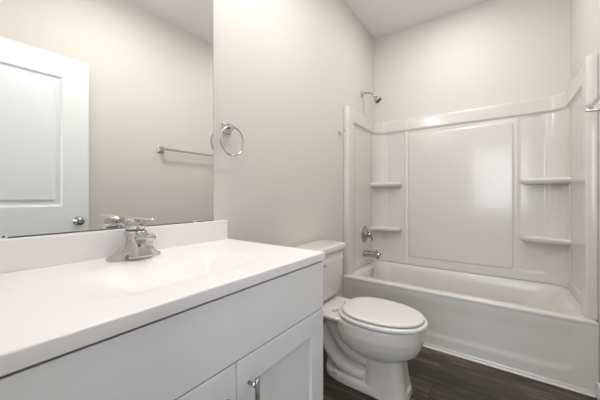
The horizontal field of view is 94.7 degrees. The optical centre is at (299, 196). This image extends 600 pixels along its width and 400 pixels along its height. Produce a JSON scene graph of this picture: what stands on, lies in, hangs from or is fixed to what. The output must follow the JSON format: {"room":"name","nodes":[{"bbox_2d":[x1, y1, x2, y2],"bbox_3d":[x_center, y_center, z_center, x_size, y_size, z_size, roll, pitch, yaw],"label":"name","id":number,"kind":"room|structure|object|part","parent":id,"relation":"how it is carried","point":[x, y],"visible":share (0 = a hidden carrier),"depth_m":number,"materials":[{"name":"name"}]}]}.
{"room":"bathroom","nodes":[
{"label":"bathroom","id":0,"kind":"room"},
{"bbox_2d":[13,0,374,296],"bbox_3d":[-0.051,-0.303,1.846,0.100,2.726,2.933,0,0,36],"label":"wall","id":1,"kind":"structure","parent":0,"point":[286,72],"depth_m":1.72,"materials":[{"name":"white paint"}]},
{"bbox_2d":[0,0,212,238],"bbox_3d":[-0.610,-0.425,0.978,0.011,1.082,0.722,0,0,36],"label":"wall mirror","id":2,"kind":"object","parent":1,"relation":"attached to","point":[106,106],"visible":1,"depth_m":0.92,"materials":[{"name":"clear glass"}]},
{"bbox_3d":[-0.612,-0.424,0.979,0.004,1.071,0.722,0,0,36],"label":"glass","id":3,"kind":"part","parent":2,"relation":"part of","materials":[{"name":"grey"}]},
{"bbox_2d":[0,220,227,273],"bbox_3d":[-0.606,0.158,0.974,0.018,0.092,0.868,0,0,36],"label":"backsplash","id":4,"kind":"structure","parent":1,"relation":"attached to","point":[33,252],"depth_m":0.86,"materials":[{"name":"white stone"}]},
{"bbox_2d":[220,122,243,156],"bbox_3d":[-0.337,-0.274,1.327,0.044,0.165,0.146,0,0,36],"label":"towel ring","id":5,"kind":"object","parent":1,"relation":"attached to","point":[227,128],"visible":1,"depth_m":1.31,"materials":[{"name":"silver metal"}]},
{"bbox_2d":[361,91,381,103],"bbox_3d":[0.672,-0.941,2.598,0.193,0.149,0.074,0,0,36],"label":"shower","id":6,"kind":"object","parent":1,"relation":"attached to","point":[377,99],"visible":1,"depth_m":2.57,"materials":[{"name":"silver metal"}]},
{"bbox_2d":[344,0,486,38],"bbox_3d":[0.163,-1.691,0.519,3.000,0.050,4.833,0,0,36],"label":"ceiling","id":7,"kind":"structure","parent":0,"point":[381,18],"depth_m":2.49,"materials":[{"name":"white paint"}]},
{"bbox_2d":[323,347,596,399],"bbox_3d":[0.163,1.085,0.519,3.000,0.050,4.833,0,0,36],"label":"floor","id":8,"kind":"structure","parent":0,"point":[434,375],"depth_m":1.55,"materials":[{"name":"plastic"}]},
{"bbox_2d":[0,261,322,399],"bbox_3d":[-0.375,0.646,0.808,0.582,0.828,0.864,0,0,36],"label":"vanity cabinet","id":9,"kind":"object","parent":8,"relation":"on","point":[263,340],"visible":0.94,"depth_m":0.62,"materials":[{"name":"white paint"}]},
{"bbox_2d":[0,220,324,376],"bbox_3d":[-0.388,0.181,0.820,0.554,0.138,0.874,0,0,36],"label":"countertop","id":10,"kind":"structure","parent":9,"relation":"on","point":[60,294],"depth_m":0.71,"materials":[{"name":"white stone"}]},
{"bbox_2d":[106,217,160,261],"bbox_3d":[-0.516,0.134,0.897,0.160,0.136,0.162,0,0,36],"label":"faucet","id":11,"kind":"object","parent":10,"relation":"on","point":[137,243],"visible":1,"depth_m":0.88,"materials":[{"name":"silver metal"}]},
{"bbox_3d":[-0.512,0.087,0.894,0.152,0.042,0.062,0,0,36],"label":"lever handle","id":12,"kind":"part","parent":11,"relation":"part of","materials":[{"name":"silver metal"}]},
{"bbox_3d":[-0.287,0.679,0.511,0.020,0.542,0.418,0,0,36],"label":"door","id":13,"kind":"part","parent":9,"relation":"part of","materials":[{"name":"white paint"}]},
{"bbox_3d":[-0.117,0.521,0.699,0.037,0.129,0.012,0,0,36],"label":"handle","id":14,"kind":"part","parent":9,"relation":"part of","materials":[{"name":"silver metal"}]},
{"bbox_3d":[-0.043,0.679,0.849,0.020,0.542,0.410,0,0,36],"label":"door","id":15,"kind":"part","parent":9,"relation":"part of","materials":[{"name":"white paint"}]},
{"bbox_2d":[293,240,427,399],"bbox_3d":[0.333,0.687,1.622,0.766,0.746,0.466,0,0,36],"label":"toilet","id":16,"kind":"object","parent":8,"relation":"on","point":[369,342],"visible":0.88,"depth_m":1.48,"materials":[{"name":"white ceramic"}]},
{"bbox_3d":[0.108,0.336,1.784,0.210,0.044,0.466,0,0,36],"label":"tank lid","id":17,"kind":"part","parent":16,"relation":"part of","materials":[{"name":"white ceramic"}]},
{"bbox_3d":[0.108,0.514,1.784,0.190,0.313,0.444,0,0,36],"label":"tank","id":18,"kind":"part","parent":16,"relation":"part of","materials":[{"name":"white ceramic"}]},
{"bbox_3d":[0.336,0.866,1.620,0.730,0.388,0.366,0,0,36],"label":"bowl","id":19,"kind":"part","parent":16,"relation":"part of","materials":[{"name":"white ceramic"}]},
{"bbox_3d":[0.455,0.658,1.534,0.466,0.020,0.372,0,0,36],"label":"seat","id":20,"kind":"part","parent":16,"relation":"part of","materials":[{"name":"white plastic"}]},
{"bbox_3d":[0.455,0.635,1.534,0.436,0.018,0.342,0,0,36],"label":"lid","id":21,"kind":"part","parent":16,"relation":"part of","materials":[{"name":"white plastic"}]},
{"bbox_2d":[343,261,598,395],"bbox_3d":[1.181,0.861,2.188,1.496,0.398,0.731,0,0,36],"label":"bathtub","id":22,"kind":"object","parent":8,"relation":"on","point":[540,330],"visible":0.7,"depth_m":1.79,"materials":[{"name":"white plastic"}]},
{"bbox_2d":[423,345,595,397],"bbox_3d":[0.962,1.054,1.885,1.470,0.012,0.016,0,0,36],"label":"trim","id":23,"kind":"structure","parent":22,"relation":"attached to","point":[425,346],"depth_m":1.65,"materials":[{"name":"white wood"}]},
{"bbox_2d":[375,0,569,122],"bbox_3d":[1.426,-0.303,2.526,1.498,2.726,0.100,0,0,36],"label":"wall","id":24,"kind":"structure","parent":0,"point":[489,52],"depth_m":2.40,"materials":[{"name":"white paint"}]},
{"bbox_2d":[344,54,597,320],"bbox_3d":[1.187,-0.050,2.195,1.494,1.421,0.713,0,0,36],"label":"tub surround","id":25,"kind":"object","parent":24,"relation":"attached to","point":[508,190],"visible":0.99,"depth_m":2.32,"materials":[{"name":"white plastic"}]},
{"bbox_3d":[0.562,-0.050,2.568,0.045,1.421,0.587,0,0,36],"label":"panel","id":26,"kind":"part","parent":25,"relation":"part of","materials":[{"name":"white plastic"}]},
{"bbox_2d":[361,226,372,242],"bbox_3d":[0.654,0.365,2.642,0.074,0.160,0.160,0,0,36],"label":"shower valve","id":27,"kind":"object","parent":25,"relation":"attached to","point":[365,234],"visible":1,"depth_m":2.63,"materials":[{"name":"silver metal"}]},
{"bbox_3d":[0.671,0.382,2.637,0.040,0.084,0.061,0,0,36],"label":"lever handle","id":28,"kind":"part","parent":27,"relation":"part of","materials":[{"name":"silver metal"}]},
{"bbox_2d":[363,250,380,258],"bbox_3d":[0.684,0.541,2.608,0.162,0.080,0.064,0,0,36],"label":"tub spout","id":29,"kind":"object","parent":25,"relation":"attached to","point":[366,253],"visible":1,"depth_m":2.59,"materials":[{"name":"silver metal"}]},
{"bbox_2d":[370,227,401,231],"bbox_3d":[0.862,0.329,2.765,0.281,0.046,0.149,0,0,36],"label":"corner shelf","id":30,"kind":"object","parent":25,"relation":"attached to","point":[372,229],"depth_m":2.75,"materials":[{"name":"white plastic"}]},
{"bbox_2d":[370,182,401,187],"bbox_3d":[0.862,-0.115,2.765,0.281,0.046,0.149,0,0,36],"label":"corner shelf","id":31,"kind":"object","parent":25,"relation":"attached to","point":[372,184],"depth_m":2.76,"materials":[{"name":"white plastic"}]},
{"bbox_3d":[1.359,-0.050,2.434,1.494,1.421,0.125,0,0,36],"label":"panel","id":32,"kind":"part","parent":25,"relation":"part of","materials":[{"name":"white plastic"}]},
{"bbox_2d":[520,235,570,245],"bbox_3d":[1.830,0.329,2.067,0.281,0.046,0.149,0,0,36],"label":"corner shelf","id":33,"kind":"object","parent":25,"relation":"attached to","point":[549,240],"depth_m":2.07,"materials":[{"name":"white plastic"}]},
{"bbox_2d":[520,177,570,184],"bbox_3d":[1.830,-0.115,2.067,0.281,0.046,0.149,0,0,36],"label":"corner shelf","id":34,"kind":"object","parent":25,"relation":"attached to","point":[523,180],"depth_m":2.06,"materials":[{"name":"white plastic"}]},
{"bbox_3d":[1.737,-0.050,1.720,0.045,1.421,0.587,0,0,36],"label":"panel","id":35,"kind":"part","parent":25,"relation":"part of","materials":[{"name":"white plastic"}]},
{"bbox_2d":[570,0,599,382],"bbox_3d":[1.244,-0.303,0.910,0.100,2.726,2.933,0,0,36],"label":"wall","id":36,"kind":"structure","parent":0,"point":[584,14],"depth_m":1.65,"materials":[{"name":"white paint"}]},
{"bbox_2d":[585,95,599,111],"bbox_3d":[1.272,-0.437,1.101,0.078,0.066,0.691,0,0,36],"label":"towel bar","id":37,"kind":"object","parent":36,"relation":"attached to","point":[594,106],"visible":1,"depth_m":1.34,"materials":[{"name":"silver metal"}]},
{"bbox_3d":[1.455,-0.437,1.354,0.078,0.066,0.066,0,0,36],"label":"post","id":38,"kind":"part","parent":37,"relation":"part of","materials":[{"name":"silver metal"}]},
{"bbox_2d":[596,382,599,399],"bbox_3d":[0.962,1.018,0.616,0.013,0.085,2.066,0,0,36],"label":"baseboard","id":39,"kind":"structure","parent":36,"relation":"attached to","point":[597,383],"depth_m":1.43,"materials":[{"name":"white paint"}]}
]}

